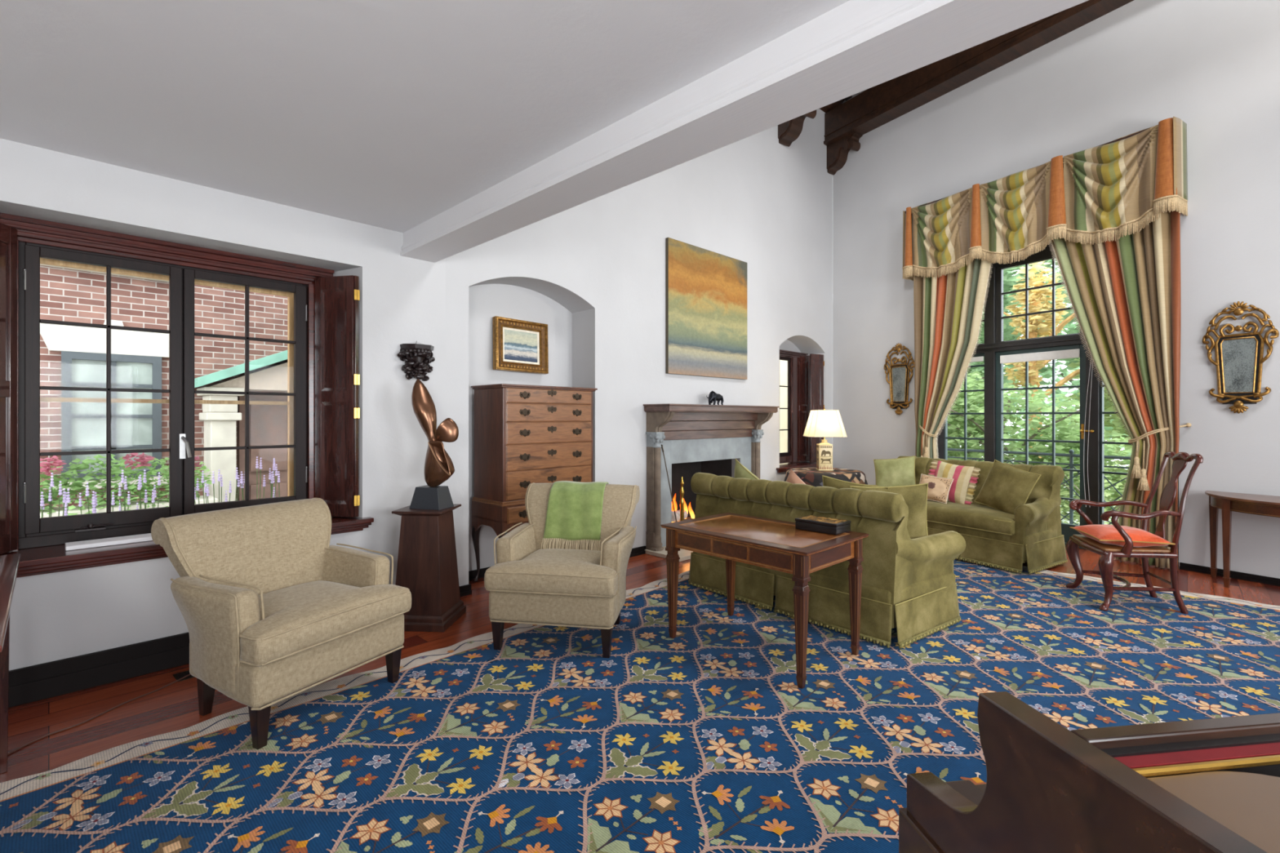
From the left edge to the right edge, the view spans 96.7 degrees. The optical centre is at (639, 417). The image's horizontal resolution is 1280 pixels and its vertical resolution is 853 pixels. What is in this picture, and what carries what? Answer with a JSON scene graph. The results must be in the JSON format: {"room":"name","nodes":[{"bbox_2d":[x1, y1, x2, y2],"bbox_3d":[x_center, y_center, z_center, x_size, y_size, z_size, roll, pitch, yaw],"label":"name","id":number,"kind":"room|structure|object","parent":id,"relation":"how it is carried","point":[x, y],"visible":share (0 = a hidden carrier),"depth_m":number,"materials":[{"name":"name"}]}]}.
{"room":"living room","nodes":[
{"label":"living room","id":0,"kind":"room"},
{"bbox_2d":[0,137,445,671],"bbox_3d":[-2.946,-1.600,3.126,0.340,6.000,3.820,0,0,44],"label":"wall","id":1,"kind":"structure","parent":0,"point":[55,616],"depth_m":3.39,"materials":[{"name":"paint"}]},
{"bbox_2d":[0,212,373,577],"bbox_3d":[-2.741,-0.133,3.408,0.565,1.825,2.010,0,0,44],"label":"window","id":2,"kind":"structure","parent":1,"relation":"in","point":[323,378],"depth_m":3.42,"materials":[{"name":"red wood"}]},
{"bbox_2d":[0,222,17,554],"bbox_3d":[-3.201,-0.145,2.812,0.028,1.660,0.291,0,0,-18],"label":"shutter","id":3,"kind":"object","parent":2,"relation":"attached to","point":[8,233],"depth_m":2.90,"materials":[{"name":"red wood"}]},
{"bbox_2d":[65,533,152,551],"bbox_3d":[-2.889,0.683,3.155,0.140,0.022,0.420,0,0,44],"label":"paper tray","id":4,"kind":"object","parent":2,"relation":"on","point":[143,537],"visible":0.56,"depth_m":3.10,"materials":[{"name":"white plastic"}]},
{"bbox_2d":[315,275,354,517],"bbox_3d":[-2.114,-0.145,3.942,0.303,1.660,0.028,0,0,12],"label":"shutter","id":5,"kind":"object","parent":2,"relation":"attached to","point":[334,295],"depth_m":3.94,"materials":[{"name":"red wood"}]},
{"bbox_2d":[354,275,358,517],"bbox_3d":[-2.082,-0.145,3.969,0.288,1.660,0.028,0,0,21],"label":"shutter","id":6,"kind":"object","parent":2,"relation":"attached to","point":[356,277],"depth_m":3.91,"materials":[{"name":"red wood"}]},
{"bbox_2d":[8,546,645,707],"bbox_3d":[-0.733,1.314,5.271,0.645,0.172,9.979,0,0,44],"label":"baseboard","id":7,"kind":"structure","parent":1,"relation":"attached to","point":[37,682],"depth_m":2.97,"materials":[{"name":"black wood"}]},
{"bbox_2d":[397,341,435,381],"bbox_3d":[-1.624,-0.418,4.168,0.146,0.295,0.278,0,0,44],"label":"wall bracket","id":8,"kind":"object","parent":1,"relation":"attached to","point":[419,357],"visible":1,"depth_m":4.13,"materials":[{"name":"brown wood"}]},
{"bbox_2d":[400,343,434,359],"bbox_3d":[-1.623,-0.465,4.175,0.138,0.130,0.230,0,0,44],"label":"shelf","id":9,"kind":"object","parent":8,"relation":"attached to","point":[407,351],"depth_m":4.11,"materials":[{"name":"brown wood"}]},
{"bbox_2d":[0,0,848,232],"bbox_3d":[0.204,-1.345,-0.141,8.750,0.001,3.520,0,0,44],"label":"ceiling","id":10,"kind":"structure","parent":0,"point":[393,115],"depth_m":2.27,"materials":[{"name":"white paint"}]},
{"bbox_2d":[445,108,832,586],"bbox_3d":[0.592,-1.575,6.650,6.155,5.950,0.360,0,0,-44],"label":"wall","id":11,"kind":"structure","parent":0,"point":[593,271],"depth_m":5.80,"materials":[{"name":"paint"}]},
{"bbox_2d":[492,315,548,374],"bbox_3d":[-1.083,-0.651,5.204,0.560,0.484,0.088,0,0,-44],"label":"framed painting","id":12,"kind":"object","parent":11,"relation":"attached to","point":[518,345],"visible":1,"depth_m":5.19},
{"bbox_2d":[665,237,746,379],"bbox_3d":[0.803,-1.195,6.571,1.430,1.450,0.040,0,0,-44],"label":"abstract painting","id":13,"kind":"object","parent":11,"relation":"attached to","point":[706,290],"visible":1,"depth_m":6.48,"materials":[{"name":"paint"}]},
{"bbox_2d":[777,109,816,146],"bbox_3d":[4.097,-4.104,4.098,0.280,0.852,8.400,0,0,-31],"label":"corbel","id":14,"kind":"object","parent":11,"relation":"attached to","point":[788,131],"depth_m":7.50,"materials":[{"name":"brown wood"}]},
{"bbox_2d":[776,339,824,472],"bbox_3d":[2.178,-0.217,8.149,1.320,1.905,0.405,0,0,-44],"label":"window","id":15,"kind":"structure","parent":11,"relation":"in","point":[805,386],"depth_m":8.38,"materials":[{"name":"red wood"}]},
{"bbox_2d":[797,355,809,462],"bbox_3d":[2.436,-0.135,8.501,0.270,1.590,0.028,0,0,-28],"label":"shutter","id":16,"kind":"object","parent":15,"relation":"attached to","point":[803,361],"depth_m":8.49,"materials":[{"name":"red wood"}]},
{"bbox_2d":[809,353,823,462],"bbox_3d":[2.601,-0.135,8.373,0.250,1.590,0.028,0,0,-28],"label":"shutter","id":17,"kind":"object","parent":15,"relation":"attached to","point":[816,361],"depth_m":8.35,"materials":[{"name":"red wood"}]},
{"bbox_2d":[0,546,1279,782],"bbox_3d":[2.439,1.400,2.427,9.250,0.001,10.320,0,0,44],"label":"floor","id":18,"kind":"structure","parent":0,"point":[174,707],"depth_m":2.83,"materials":[{"name":"brown wood"}]},
{"bbox_2d":[0,553,21,773],"bbox_3d":[-2.372,0.975,1.480,1.350,0.850,1.000,0,0,44],"label":"console table","id":19,"kind":"object","parent":18,"relation":"on","point":[10,563],"visible":1,"depth_m":2.23,"materials":[{"name":"red wood"}]},
{"bbox_2d":[8,673,191,755],"bbox_3d":[-2.518,1.389,2.749,0.066,0.021,1.289,0,0,13],"label":"power cord","id":20,"kind":"object","parent":18,"relation":"on","point":[52,733],"visible":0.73,"depth_m":2.64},
{"bbox_2d":[173,670,195,681],"bbox_3d":[-2.372,1.398,3.192,0.120,0.004,0.370,0,0,40],"label":"floor vent","id":21,"kind":"object","parent":18,"relation":"in","point":[177,676],"visible":0.25,"depth_m":3.07,"materials":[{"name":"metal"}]},
{"bbox_2d":[176,671,192,679],"bbox_3d":[-2.372,1.398,3.192,0.100,0.003,0.350,0,0,40],"label":"grille","id":22,"kind":"object","parent":21,"relation":"attached to","point":[180,675],"depth_m":3.08,"materials":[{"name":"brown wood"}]},
{"bbox_2d":[391,503,466,631],"bbox_3d":[-1.459,1.010,3.913,0.390,0.780,0.390,0,0,4],"label":"pedestal","id":23,"kind":"object","parent":18,"relation":"on","point":[427,565],"visible":0.8,"depth_m":3.77,"materials":[{"name":"brown wood"}]},
{"bbox_2d":[409,378,458,510],"bbox_3d":[-1.401,0.178,3.922,0.307,0.884,0.211,0,0,13],"label":"abstract sculpture","id":24,"kind":"object","parent":23,"relation":"on","point":[439,468],"visible":1,"depth_m":3.86,"materials":[{"name":"brown metal"}]},
{"bbox_2d":[471,383,597,582],"bbox_3d":[-0.910,0.567,5.036,0.511,1.670,1.015,0,0,44],"label":"chest","id":25,"kind":"object","parent":18,"relation":"on","point":[525,435],"visible":0.7,"depth_m":4.75,"materials":[{"name":"brown wood"}]},
{"bbox_2d":[0,558,1279,852],"bbox_3d":[1.552,1.392,2.060,5.890,0.014,7.490,0,0,44],"label":"area rug","id":26,"kind":"object","parent":18,"relation":"on","point":[704,739],"visible":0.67,"depth_m":2.52,"materials":[{"name":"blue carpet"}]},
{"bbox_2d":[151,497,411,749],"bbox_3d":[-1.756,0.935,2.851,0.868,0.930,0.842,0,0,27],"label":"armchair","id":27,"kind":"object","parent":26,"relation":"on","point":[272,611],"visible":1,"depth_m":2.69,"materials":[{"name":"fabric"}]},
{"bbox_2d":[240,580,411,666],"bbox_3d":[-1.635,0.947,2.790,0.597,0.163,0.784,0,0,27],"label":"seat cushion","id":28,"kind":"object","parent":27,"relation":"on","point":[299,617],"depth_m":2.64,"materials":[{"name":"fabric"}]},
{"bbox_2d":[484,482,639,657],"bbox_3d":[-0.464,0.935,3.696,0.842,0.930,0.869,0,0,10],"label":"armchair","id":29,"kind":"object","parent":26,"relation":"on","point":[526,583],"visible":0.94,"depth_m":3.36,"materials":[{"name":"fabric"}]},
{"bbox_2d":[484,548,617,597],"bbox_3d":[-0.487,0.947,3.562,0.784,0.163,0.597,0,0,10],"label":"seat cushion","id":30,"kind":"object","parent":29,"relation":"on","point":[528,572],"depth_m":3.31,"materials":[{"name":"fabric"}]},
{"bbox_2d":[541,480,608,551],"bbox_3d":[-0.441,0.684,3.958,0.405,0.459,0.343,0,0,10],"label":"throw blanket","id":31,"kind":"object","parent":29,"relation":"on","point":[574,513],"visible":0.94,"depth_m":3.88,"materials":[{"name":"green fabric"}]},
{"bbox_2d":[660,512,868,688],"bbox_3d":[0.733,1.033,3.458,0.682,0.710,1.032,0,0,-43],"label":"table","id":32,"kind":"object","parent":26,"relation":"on","point":[766,543],"visible":1,"depth_m":3.29,"materials":[{"name":"brown wood"}]},
{"bbox_2d":[795,515,850,535],"bbox_3d":[1.101,0.646,3.430,0.174,0.064,0.274,0,0,-43],"label":"box","id":33,"kind":"object","parent":32,"relation":"on","point":[836,526],"visible":1,"depth_m":3.37,"materials":[{"name":"black paint"}]},
{"bbox_2d":[799,515,846,523],"bbox_3d":[1.101,0.615,3.430,0.140,0.002,0.240,0,0,-43],"label":"lid","id":34,"kind":"object","parent":33,"relation":"on","point":[809,518],"depth_m":3.42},
{"bbox_2d":[688,472,965,648],"bbox_3d":[1.271,0.920,4.316,0.866,0.921,1.949,0,0,-40],"label":"sofa","id":35,"kind":"object","parent":26,"relation":"on","point":[908,585],"visible":0.64,"depth_m":3.72,"materials":[{"name":"green fabric"}]},
{"bbox_2d":[734,458,759,479],"bbox_3d":[0.928,0.653,4.811,0.187,0.595,0.606,0,0,-21],"label":"velvet pillow","id":36,"kind":"object","parent":35,"relation":"on","point":[740,471],"visible":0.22,"depth_m":4.79,"materials":[{"name":"green fabric"}]},
{"bbox_2d":[786,469,805,484],"bbox_3d":[1.246,0.688,4.451,0.160,0.580,0.588,0,0,-36],"label":"throw pillow","id":37,"kind":"object","parent":35,"relation":"on","point":[793,478],"visible":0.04,"depth_m":4.41,"materials":[{"name":"pink fabric"}]},
{"bbox_2d":[822,475,888,488],"bbox_3d":[1.512,0.668,4.021,0.508,0.500,0.189,0,0,40],"label":"velvet pillow","id":38,"kind":"object","parent":35,"relation":"on","point":[827,481],"visible":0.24,"depth_m":4.03,"materials":[{"name":"green fabric"}]},
{"bbox_2d":[849,483,928,538],"bbox_3d":[1.699,0.688,3.866,0.510,0.509,0.205,0,0,20],"label":"velvet pillow","id":39,"kind":"object","parent":35,"relation":"on","point":[915,496],"visible":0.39,"depth_m":3.77,"materials":[{"name":"green fabric"}]},
{"bbox_2d":[898,691,1279,852],"bbox_3d":[1.310,0.893,0.281,1.491,0.986,1.678,0,0,-8],"label":"grand piano","id":40,"kind":"object","parent":26,"relation":"on","point":[1210,785],"visible":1,"depth_m":0.70,"materials":[{"name":"brown wood"}]},
{"bbox_2d":[1066,451,1203,613],"bbox_3d":[3.705,0.826,4.278,0.659,1.143,0.651,0,0,17],"label":"carved armchair","id":41,"kind":"object","parent":26,"relation":"on","point":[1108,553],"visible":0.91,"depth_m":4.12,"materials":[{"name":"red wood"}]},
{"bbox_2d":[1069,524,1175,546],"bbox_3d":[3.622,0.895,4.303,0.448,0.136,0.507,0,0,17],"label":"cushion","id":42,"kind":"object","parent":41,"relation":"on","point":[1104,534],"visible":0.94,"depth_m":4.14,"materials":[{"name":"orange fabric"}]},
{"bbox_2d":[643,404,779,561],"bbox_3d":[0.749,0.632,6.538,1.975,1.535,0.980,0,0,-44],"label":"fireplace","id":43,"kind":"object","parent":18,"relation":"on","point":[692,450],"visible":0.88,"depth_m":6.28,"materials":[{"name":"grey stone"}]},
{"bbox_2d":[661,444,682,549],"bbox_3d":[0.337,0.822,5.909,0.252,1.079,0.030,0,0,10],"label":"fireplace poker","id":44,"kind":"object","parent":43,"relation":"on","point":[662,448],"visible":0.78,"depth_m":5.91,"materials":[{"name":"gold metal"}]},
{"bbox_2d":[680,476,684,520],"bbox_3d":[0.363,1.000,6.221,0.222,0.720,0.342,0,0,-44],"label":"andiron","id":45,"kind":"object","parent":43,"relation":"on","point":[682,483],"visible":0.36,"depth_m":6.11,"materials":[{"name":"gold metal"}]},
{"bbox_2d":[671,493,694,522],"bbox_3d":[0.442,0.990,6.535,0.658,0.500,0.160,0,0,-44],"label":"flames","id":46,"kind":"object","parent":43,"relation":"in","point":[691,511],"visible":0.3,"depth_m":6.69},
{"bbox_2d":[643,404,779,413],"bbox_3d":[0.865,-0.096,6.410,1.965,0.079,0.385,0,0,-44],"label":"mantel shelf","id":47,"kind":"object","parent":43,"relation":"attached to","point":[648,408],"depth_m":6.03,"materials":[{"name":"brown wood"}]},
{"bbox_2d":[706,391,724,404],"bbox_3d":[0.858,-0.216,6.421,0.245,0.169,0.081,0,0,-44],"label":"figurine","id":48,"kind":"object","parent":43,"relation":"on","point":[713,397],"visible":0.93,"depth_m":6.36,"materials":[{"name":"brown metal"}]},
{"bbox_3d":[0.537,1.259,6.739,0.616,0.160,0.161,0,0,-40],"label":"log","id":49,"kind":"object","parent":43,"relation":"in","visible":0},
{"bbox_2d":[671,509,687,522],"bbox_3d":[0.427,1.119,6.506,0.129,0.160,0.463,0,0,21],"label":"log","id":50,"kind":"object","parent":49,"relation":"on","point":[677,512],"visible":0.56,"depth_m":6.36,"materials":[{"name":"white wood"}]},
{"bbox_2d":[783,467,867,486],"bbox_3d":[2.374,1.029,7.277,1.146,0.702,1.154,0,0,44],"label":"round table","id":51,"kind":"object","parent":18,"relation":"on","point":[809,476],"visible":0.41,"depth_m":6.93,"materials":[{"name":"multicoloured fabric"}]},
{"bbox_2d":[803,408,847,471],"bbox_3d":[2.377,0.281,7.330,0.480,0.795,0.480,0,0,6],"label":"table lamp","id":52,"kind":"object","parent":51,"relation":"on","point":[824,423],"visible":1,"depth_m":7.17,"materials":[{"name":"white fabric"}]},
{"bbox_2d":[815,440,833,471],"bbox_3d":[2.377,0.483,7.330,0.184,0.390,0.184,0,0,6],"label":"lamp base","id":53,"kind":"object","parent":52,"relation":"attached to","point":[824,449],"depth_m":7.25,"materials":[{"name":"beige ceramic"}]},
{"bbox_2d":[864,455,1067,574],"bbox_3d":[3.290,0.920,5.992,0.866,0.921,1.949,0,0,-29],"label":"sofa","id":54,"kind":"object","parent":18,"relation":"on","point":[995,538],"visible":0.48,"depth_m":5.34,"materials":[{"name":"green fabric"}]},
{"bbox_2d":[873,455,915,486],"bbox_3d":[2.936,0.688,6.551,0.520,0.511,0.220,0,0,39],"label":"velvet pillow","id":55,"kind":"object","parent":54,"relation":"on","point":[897,472],"visible":0.63,"depth_m":6.49,"materials":[{"name":"green fabric"}]},
{"bbox_2d":[919,474,954,503],"bbox_3d":[3.113,0.753,6.032,0.151,0.277,0.372,0,0,-25],"label":"leopard pillow","id":56,"kind":"object","parent":54,"relation":"on","point":[939,488],"visible":0.79,"depth_m":5.95,"materials":[{"name":"beige fabric"}]},
{"bbox_2d":[928,459,980,505],"bbox_3d":[3.283,0.688,6.011,0.160,0.447,0.561,0,0,-31],"label":"striped pillow","id":57,"kind":"object","parent":54,"relation":"on","point":[962,475],"visible":0.7,"depth_m":5.89,"materials":[{"name":"fabric"}]},
{"bbox_2d":[926,499,1014,535],"bbox_3d":[3.164,0.976,5.923,0.565,0.175,1.640,0,0,-29],"label":"seat cushion","id":58,"kind":"object","parent":54,"relation":"on","point":[978,517],"depth_m":5.46,"materials":[{"name":"green fabric"}]},
{"bbox_2d":[974,459,1040,515],"bbox_3d":[3.531,0.688,5.486,0.231,0.536,0.585,0,0,-14],"label":"velvet pillow","id":59,"kind":"object","parent":54,"relation":"on","point":[1006,487],"visible":0.92,"depth_m":5.41,"materials":[{"name":"green fabric"}]},
{"bbox_2d":[1204,490,1279,587],"bbox_3d":[5.141,1.025,4.371,0.560,0.750,1.280,0,0,-31],"label":"table","id":60,"kind":"object","parent":18,"relation":"on","point":[1251,504],"visible":1,"depth_m":4.68,"materials":[{"name":"brown wood"}]},
{"bbox_2d":[819,98,844,113],"bbox_3d":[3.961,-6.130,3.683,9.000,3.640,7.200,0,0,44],"label":"beam","id":61,"kind":"structure","parent":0,"point":[828,108],"depth_m":8.45,"materials":[{"name":"brown wood"}]},
{"bbox_2d":[832,0,1279,578],"bbox_3d":[5.382,-3.122,5.012,0.400,9.044,8.772,0,0,-31],"label":"wall","id":62,"kind":"structure","parent":0,"point":[1213,66],"depth_m":5.43,"materials":[{"name":"paint"}]},
{"bbox_2d":[844,95,852,100],"bbox_3d":[2.505,-6.320,4.910,4.100,3.240,6.450,0,0,44],"label":"trim","id":63,"kind":"structure","parent":62,"relation":"attached to","point":[851,96],"depth_m":8.38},
{"bbox_2d":[884,342,914,414],"bbox_3d":[3.494,-0.519,7.677,0.048,0.975,0.467,0,0,-31],"label":"gilt mirror","id":64,"kind":"object","parent":62,"relation":"attached to","point":[899,374],"visible":0.99,"depth_m":7.67,"materials":[{"name":"gold wood"}]},
{"bbox_2d":[970,356,983,362],"bbox_3d":[4.090,-0.720,7.189,0.016,0.060,0.485,0,0,-31],"label":"roller blind","id":65,"kind":"object","parent":62,"relation":"attached to","point":[975,358],"depth_m":7.03,"materials":[{"name":"white fabric"}]},
{"bbox_2d":[823,0,1133,175],"bbox_3d":[5.060,-4.104,4.897,0.271,0.852,8.612,0,0,-31],"label":"beam","id":66,"kind":"structure","parent":62,"relation":"attached to","point":[879,104],"depth_m":7.06,"materials":[{"name":"brown wood"}]},
{"bbox_2d":[902,116,1187,280],"bbox_3d":[4.189,-2.204,6.294,0.305,0.993,2.714,0,0,-31],"label":"valance","id":67,"kind":"object","parent":62,"relation":"attached to","point":[1111,186],"visible":1,"depth_m":5.87,"materials":[{"name":"multicoloured fabric"}]},
{"bbox_2d":[913,250,993,458],"bbox_3d":[3.812,-0.374,6.957,0.260,3.556,1.060,0,0,-31],"label":"curtain","id":68,"kind":"object","parent":67,"relation":"hanging from","point":[948,308],"visible":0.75,"depth_m":7.06,"materials":[{"name":"multicoloured fabric"}]},
{"bbox_2d":[1048,203,1191,568],"bbox_3d":[4.620,-0.376,5.628,0.261,3.552,1.164,0,0,-31],"label":"curtain","id":69,"kind":"object","parent":67,"relation":"hanging from","point":[1124,293],"visible":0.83,"depth_m":5.40,"materials":[{"name":"multicoloured fabric"}]},
{"bbox_2d":[937,243,1178,564],"bbox_3d":[4.603,-0.280,6.474,0.250,3.360,2.460,0,0,-31],"label":"window","id":70,"kind":"structure","parent":62,"relation":"in","point":[996,352],"depth_m":6.48,"materials":[{"name":"black metal"}]},
{"bbox_2d":[1000,348,1079,363],"bbox_3d":[4.524,-0.693,6.470,0.021,0.095,0.805,0,0,-31],"label":"roller blind","id":71,"kind":"object","parent":70,"relation":"attached to","point":[1052,354],"depth_m":6.45,"materials":[{"name":"white fabric"}]},
{"bbox_2d":[1178,562,1279,586],"bbox_3d":[5.192,1.370,4.912,0.036,0.060,8.700,0,0,-31],"label":"baseboard","id":72,"kind":"structure","parent":62,"relation":"attached to","point":[1186,566],"depth_m":4.93,"materials":[{"name":"black wood"}]},
{"bbox_2d":[1202,301,1279,413],"bbox_3d":[5.174,-0.519,4.917,0.048,0.975,0.467,0,0,-31],"label":"gilt mirror","id":73,"kind":"object","parent":62,"relation":"attached to","point":[1239,360],"visible":1,"depth_m":4.91,"materials":[{"name":"gold wood"}]},
{"bbox_3d":[1.506,-4.647,1.219,8.720,6.605,0.245,0,0,44],"label":"wall","id":74,"kind":"structure","parent":0,"visible":0},
{"bbox_2d":[400,0,1088,262],"bbox_3d":[1.491,-1.268,1.211,8.730,0.185,0.277,0,0,44],"label":"beam","id":75,"kind":"structure","parent":74,"relation":"attached to","point":[855,46],"depth_m":2.17,"materials":[{"name":"white paint"}]},
{"label":"outside","id":76,"kind":"structure","parent":0,"visible":0},
{"bbox_2d":[1060,459,1128,524],"bbox_3d":[5.412,1.975,12.834,50.000,0.650,54.000,0,0,44],"label":"ground","id":77,"kind":"structure","parent":76,"point":[1114,460],"depth_m":13.63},
{"bbox_2d":[40,472,70,517],"bbox_3d":[-3.571,0.993,3.430,0.148,1.315,0.195,0,0,44],"label":"lavender","id":78,"kind":"object","parent":77,"relation":"on","point":[64,501],"visible":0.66,"depth_m":3.48,"materials":[{"name":"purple plant"}]},
{"bbox_2d":[40,454,106,518],"label":"flowering bush","id":79,"kind":"object","parent":77,"relation":"on","point":[77,485],"depth_m":4.83,"materials":[{"name":"plant"}]},
{"bbox_2d":[78,476,138,514],"bbox_3d":[-3.426,1.016,3.672,0.168,1.268,0.279,0,0,44],"label":"lavender","id":80,"kind":"object","parent":77,"relation":"on","point":[94,502],"visible":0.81,"depth_m":3.64,"materials":[{"name":"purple plant"}]},
{"bbox_2d":[118,469,160,511],"bbox_3d":[-3.269,0.996,3.793,0.137,1.308,0.313,0,0,39],"label":"lavender","id":81,"kind":"object","parent":77,"relation":"on","point":[140,486],"visible":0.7,"depth_m":3.75,"materials":[{"name":"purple plant"}]},
{"bbox_2d":[111,452,168,511],"label":"flowering bush","id":82,"kind":"object","parent":77,"relation":"on","point":[116,470],"depth_m":5.14,"materials":[{"name":"plant"}]},
{"bbox_2d":[194,455,217,504],"label":"flowering bush","id":83,"kind":"object","parent":77,"relation":"on","point":[211,499],"depth_m":5.49,"materials":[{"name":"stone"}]},
{"bbox_2d":[194,467,239,504],"bbox_3d":[-3.039,1.007,4.087,0.171,1.286,0.221,0,0,20],"label":"lavender","id":84,"kind":"object","parent":77,"relation":"on","point":[237,477],"visible":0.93,"depth_m":4.09,"materials":[{"name":"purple plant"}]},
{"bbox_2d":[240,456,277,500],"bbox_3d":[-2.817,0.967,4.200,0.140,1.366,0.249,0,0,44],"label":"lavender","id":85,"kind":"object","parent":77,"relation":"on","point":[274,467],"visible":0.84,"depth_m":4.23,"materials":[{"name":"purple plant"}]},
{"bbox_2d":[268,468,279,497],"bbox_3d":[-2.696,1.016,4.402,0.163,1.268,0.303,0,0,44],"label":"lavender","id":86,"kind":"object","parent":77,"relation":"on","point":[269,473],"visible":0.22,"depth_m":4.36,"materials":[{"name":"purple plant"}]},
{"bbox_2d":[40,263,787,507],"bbox_3d":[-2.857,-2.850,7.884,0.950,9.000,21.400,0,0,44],"label":"brick house","id":87,"kind":"structure","parent":77,"relation":"on","point":[71,356],"depth_m":5.77,"materials":[{"name":"brick"}]},
{"bbox_2d":[947,324,984,457],"bbox_3d":[6.503,-0.196,12.954,3.365,5.014,4.176,0,0,44],"label":"tree","id":88,"kind":"object","parent":77,"relation":"on","point":[979,369],"visible":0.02,"depth_m":12.22,"materials":[{"name":"green plant"}]},
{"bbox_2d":[977,259,1079,386],"bbox_3d":[8.111,-2.242,16.295,10.496,9.109,6.480,0,0,44],"label":"oak tree","id":89,"kind":"object","parent":77,"relation":"on","point":[1009,280],"visible":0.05,"depth_m":13.52,"materials":[{"name":"green plant"}]},
{"bbox_2d":[947,370,1132,519],"bbox_3d":[6.245,0.637,9.738,3.744,3.342,2.428,0,0,44],"label":"shrubs","id":90,"kind":"object","parent":77,"relation":"on","point":[1068,432],"visible":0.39,"depth_m":9.24,"materials":[{"name":"green plant"}]},
{"bbox_2d":[1003,261,1079,457],"bbox_3d":[8.133,-0.431,11.404,1.649,5.482,2.552,0,0,-30],"label":"maple tree","id":91,"kind":"object","parent":77,"relation":"on","point":[1036,296],"visible":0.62,"depth_m":11.21,"materials":[{"name":"yellow plant"}]},
{"bbox_2d":[968,267,1131,489],"bbox_3d":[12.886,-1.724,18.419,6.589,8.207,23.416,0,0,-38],"label":"tree","id":92,"kind":"object","parent":77,"relation":"on","point":[1073,382],"visible":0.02,"depth_m":17.37,"materials":[{"name":"green plant"}]},
{"bbox_2d":[1003,454,1129,524],"bbox_3d":[7.091,1.258,8.120,3.333,2.099,2.294,0,0,24],"label":"shrub","id":93,"kind":"object","parent":77,"relation":"on","point":[1106,493],"visible":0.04,"depth_m":8.45,"materials":[{"name":"green plant"}]},
{"bbox_2d":[1042,357,1132,489],"bbox_3d":[10.628,-0.295,9.884,6.390,5.215,4.168,0,0,44],"label":"oak tree","id":94,"kind":"object","parent":77,"relation":"on","point":[1116,424],"visible":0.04,"depth_m":10.95,"materials":[{"name":"green plant"}]},
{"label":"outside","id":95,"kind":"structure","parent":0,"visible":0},
{"bbox_3d":[5.368,1.685,6.834,1.430,0.130,5.600,0,0,-31],"label":"balcony","id":96,"kind":"object","parent":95,"visible":0},
{"bbox_2d":[947,448,1130,524],"bbox_3d":[5.944,1.020,7.069,0.059,1.200,5.511,0,0,-31],"label":"balcony railing","id":97,"kind":"object","parent":96,"relation":"on","point":[1071,455],"visible":0.13,"depth_m":7.50,"materials":[{"name":"black metal"}]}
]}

